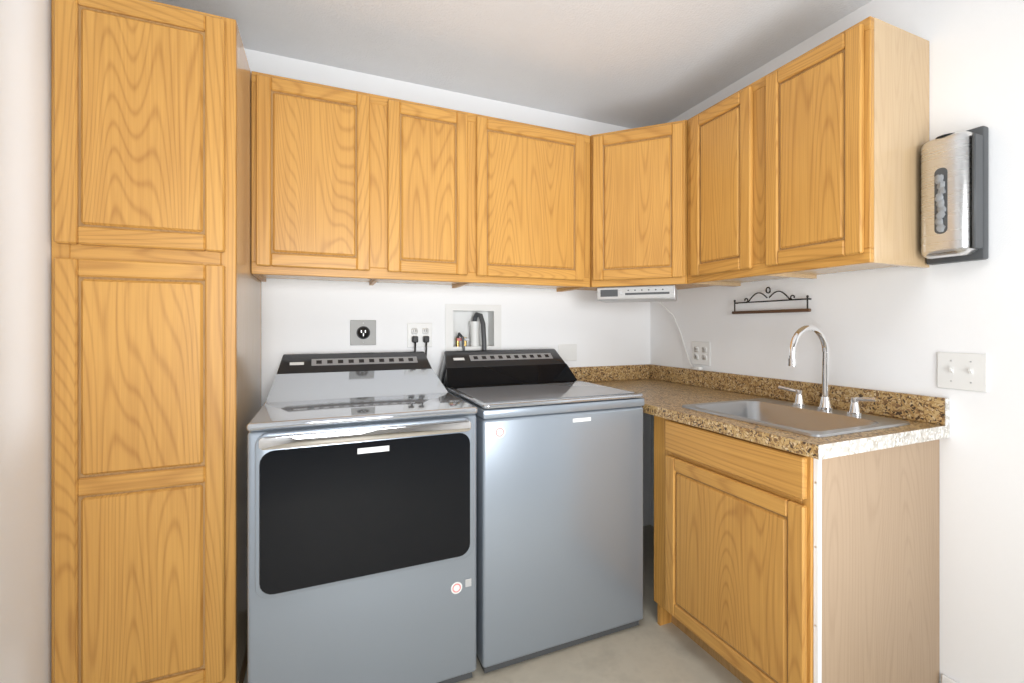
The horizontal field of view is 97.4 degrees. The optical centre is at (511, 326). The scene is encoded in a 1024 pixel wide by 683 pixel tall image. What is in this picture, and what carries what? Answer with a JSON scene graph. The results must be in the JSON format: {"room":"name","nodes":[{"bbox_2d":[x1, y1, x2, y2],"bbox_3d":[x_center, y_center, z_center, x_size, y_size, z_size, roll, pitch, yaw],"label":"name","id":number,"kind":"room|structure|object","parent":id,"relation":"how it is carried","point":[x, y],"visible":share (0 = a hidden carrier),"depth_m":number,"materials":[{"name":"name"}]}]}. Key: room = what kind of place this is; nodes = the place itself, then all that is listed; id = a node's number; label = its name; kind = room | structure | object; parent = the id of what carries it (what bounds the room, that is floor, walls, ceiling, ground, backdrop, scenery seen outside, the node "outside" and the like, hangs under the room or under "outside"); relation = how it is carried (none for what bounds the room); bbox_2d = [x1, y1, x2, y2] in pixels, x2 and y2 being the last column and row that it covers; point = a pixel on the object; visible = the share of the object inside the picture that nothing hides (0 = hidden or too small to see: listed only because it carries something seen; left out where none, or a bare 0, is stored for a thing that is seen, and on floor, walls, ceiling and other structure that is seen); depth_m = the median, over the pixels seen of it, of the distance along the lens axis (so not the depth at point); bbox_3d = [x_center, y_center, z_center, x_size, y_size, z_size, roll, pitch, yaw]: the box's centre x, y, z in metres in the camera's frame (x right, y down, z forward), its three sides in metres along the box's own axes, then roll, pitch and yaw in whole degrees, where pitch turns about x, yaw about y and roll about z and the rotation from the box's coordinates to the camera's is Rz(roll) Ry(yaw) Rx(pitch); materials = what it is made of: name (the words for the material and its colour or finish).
{"room":"laundry room","nodes":[
{"label":"laundry room","id":0,"kind":"room"},
{"bbox_2d":[0,0,50,682],"bbox_3d":[-0.548,0.010,-0.679,0.150,2.450,5.350,0,0,-23],"label":"wall","id":1,"kind":"structure","parent":0,"point":[25,341],"depth_m":1.13,"materials":[{"name":"paint"}]},
{"bbox_2d":[244,48,649,525],"bbox_3d":[-0.353,0.010,2.384,2.875,2.450,0.150,0,0,-23],"label":"wall","id":2,"kind":"structure","parent":0,"point":[307,316],"depth_m":2.28,"materials":[{"name":"paint"}]},
{"bbox_2d":[251,71,398,284],"bbox_3d":[-0.798,-0.589,1.928,0.518,0.747,0.342,0,0,-23],"label":"upper cabinet","id":3,"kind":"object","parent":2,"relation":"attached to","point":[354,186],"depth_m":1.77,"materials":[{"name":"brown wood"}]},
{"bbox_2d":[350,320,375,344],"bbox_3d":[-0.709,0.027,2.146,0.118,0.120,0.012,0,0,-23],"label":"outlet","id":4,"kind":"object","parent":2,"relation":"attached to","point":[362,332],"visible":1,"depth_m":2.14,"materials":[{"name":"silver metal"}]},
{"bbox_2d":[407,323,431,356],"bbox_3d":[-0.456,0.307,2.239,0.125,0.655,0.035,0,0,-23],"label":"electrical outlet","id":5,"kind":"object","parent":2,"relation":"attached to","point":[419,334],"visible":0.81,"depth_m":2.24,"materials":[{"name":"white plastic"}]},
{"bbox_2d":[395,99,486,286],"bbox_3d":[-0.435,-0.589,2.080,0.498,0.747,0.342,0,0,-23],"label":"upper cabinet","id":6,"kind":"object","parent":2,"relation":"attached to","point":[443,151],"depth_m":1.96,"materials":[{"name":"brown wood"}]},
{"bbox_2d":[445,304,500,350],"bbox_3d":[-0.212,0.183,2.392,0.308,0.603,0.130,0,0,-23],"label":"outlet box","id":7,"kind":"object","parent":2,"relation":"in","point":[472,327],"visible":0.92,"depth_m":2.40,"materials":[{"name":"white plastic"}]},
{"bbox_2d":[475,116,589,290],"bbox_3d":[0.028,-0.589,2.274,0.663,0.747,0.342,0,0,-23],"label":"upper cabinet","id":8,"kind":"object","parent":2,"relation":"attached to","point":[538,177],"depth_m":2.13,"materials":[{"name":"brown wood"}]},
{"bbox_2d":[558,344,576,360],"bbox_3d":[0.318,0.147,2.578,0.123,0.096,0.006,0,0,-23],"label":"electrical outlet plate","id":9,"kind":"object","parent":2,"relation":"attached to","point":[567,352],"visible":0.85,"depth_m":2.58,"materials":[{"name":"white plastic"}]},
{"bbox_2d":[561,120,735,291],"bbox_3d":[0.690,-0.581,2.386,0.646,0.762,0.646,0,0,-23],"label":"upper cabinet","id":10,"kind":"object","parent":2,"relation":"attached to","point":[638,206],"visible":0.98,"depth_m":2.15,"materials":[{"name":"brown wood"}]},
{"bbox_2d":[597,285,676,302],"bbox_3d":[0.633,-0.165,2.276,0.370,0.066,0.221,0,0,22],"label":"radio","id":11,"kind":"object","parent":10,"relation":"attached to","point":[658,293],"visible":1,"depth_m":2.18,"materials":[{"name":"white plastic"}]},
{"bbox_2d":[243,525,741,682],"bbox_3d":[0.680,1.285,-0.084,2.875,0.100,5.500,0,0,-23],"label":"floor","id":12,"kind":"structure","parent":0,"point":[648,649],"depth_m":1.66,"materials":[{"name":"tile"}]},
{"bbox_2d":[51,0,261,682],"bbox_3d":[-1.182,0.138,1.602,0.438,2.195,0.649,0,0,-23],"label":"pantry cabinet","id":13,"kind":"object","parent":12,"relation":"on","point":[156,345],"visible":0.98,"depth_m":1.31,"materials":[{"name":"brown wood"}]},
{"bbox_2d":[247,351,477,682],"bbox_3d":[-0.573,0.677,1.743,0.699,1.116,0.742,0,0,-23],"label":"dryer","id":14,"kind":"object","parent":12,"relation":"on","point":[361,517],"visible":1,"depth_m":1.43,"materials":[{"name":"silver metal"}]},
{"bbox_2d":[439,349,643,672],"bbox_3d":[0.085,0.677,2.032,0.699,1.116,0.716,0,0,-23],"label":"washer","id":15,"kind":"object","parent":12,"relation":"on","point":[559,505],"visible":0.85,"depth_m":1.71,"materials":[{"name":"silver metal"}]},
{"bbox_2d":[654,416,938,682],"bbox_3d":[0.993,0.797,1.673,0.637,0.875,0.670,0,0,-23],"label":"base cabinet","id":16,"kind":"object","parent":12,"relation":"on","point":[773,565],"visible":0.79,"depth_m":1.40,"materials":[{"name":"brown wood"}]},
{"bbox_2d":[569,364,948,459],"bbox_3d":[0.847,0.296,2.013,0.644,0.128,1.456,0,0,-23],"label":"countertop","id":17,"kind":"structure","parent":16,"relation":"on","point":[667,392],"depth_m":1.70,"materials":[{"name":"stone"}]},
{"bbox_2d":[682,398,909,436],"bbox_3d":[0.999,0.398,1.647,0.480,0.170,0.552,0,0,-23],"label":"sink","id":18,"kind":"object","parent":17,"relation":"in","point":[810,420],"visible":0.46,"depth_m":1.70,"materials":[{"name":"silver metal"}]},
{"bbox_2d":[778,325,877,415],"bbox_3d":[1.104,0.152,1.665,0.224,0.321,0.356,0,0,-23],"label":"faucet","id":19,"kind":"object","parent":17,"relation":"on","point":[825,403],"visible":1,"depth_m":1.68,"materials":[{"name":"silver metal"}]},
{"bbox_2d":[151,0,871,128],"bbox_3d":[0.680,-1.265,-0.084,2.875,0.100,5.500,0,0,-23],"label":"ceiling","id":20,"kind":"structure","parent":0,"point":[631,64],"depth_m":1.92,"materials":[{"name":"paint"}]},
{"bbox_2d":[650,0,1023,682],"bbox_3d":[1.966,0.010,0.372,0.150,2.450,5.350,0,0,-23],"label":"wall","id":21,"kind":"structure","parent":0,"point":[898,328],"depth_m":1.45,"materials":[{"name":"paint"}]},
{"bbox_2d":[692,341,709,365],"bbox_3d":[1.019,0.142,2.429,0.008,0.126,0.127,0,0,-23],"label":"electrical outlet","id":22,"kind":"object","parent":21,"relation":"attached to","point":[700,353],"visible":1,"depth_m":2.42,"materials":[{"name":"white plastic"}]},
{"bbox_2d":[659,302,715,371],"bbox_3d":[0.932,0.029,2.467,0.124,0.404,0.374,0,0,-23],"label":"cord","id":23,"kind":"object","parent":22,"relation":"attached to","point":[696,368],"visible":0.88,"depth_m":2.51,"materials":[{"name":"white plastic"}]},
{"bbox_2d":[732,287,810,313],"bbox_3d":[1.168,-0.123,2.044,0.028,0.119,0.384,0,0,-23],"label":"rack","id":24,"kind":"object","parent":21,"relation":"attached to","point":[774,311],"visible":0.94,"depth_m":2.02,"materials":[{"name":"brown metal"}]},
{"bbox_2d":[688,16,928,285],"bbox_3d":[1.100,-0.581,1.798,0.342,0.762,0.758,0,0,-23],"label":"upper cabinet","id":25,"kind":"object","parent":21,"relation":"attached to","point":[806,165],"visible":1,"depth_m":1.53,"materials":[{"name":"brown wood"}]},
{"bbox_2d":[941,674,957,682],"bbox_3d":[2.136,1.188,-0.255,0.018,0.095,3.759,0,0,-23],"label":"baseboard","id":26,"kind":"structure","parent":21,"relation":"attached to","point":[945,679],"depth_m":1.45,"materials":[{"name":"white"}]},
{"bbox_2d":[921,126,987,264],"bbox_3d":[1.385,-0.410,1.424,0.107,0.407,0.144,0,0,-23],"label":"dispenser","id":27,"kind":"object","parent":21,"relation":"attached to","point":[954,197],"visible":1,"depth_m":1.38,"materials":[{"name":"silver metal"}]},
{"bbox_2d":[937,352,986,391],"bbox_3d":[1.430,0.142,1.435,0.015,0.118,0.122,0,0,-23],"label":"switch plate","id":28,"kind":"object","parent":21,"relation":"attached to","point":[963,371],"visible":1,"depth_m":1.43,"materials":[{"name":"white plastic"}]}
]}

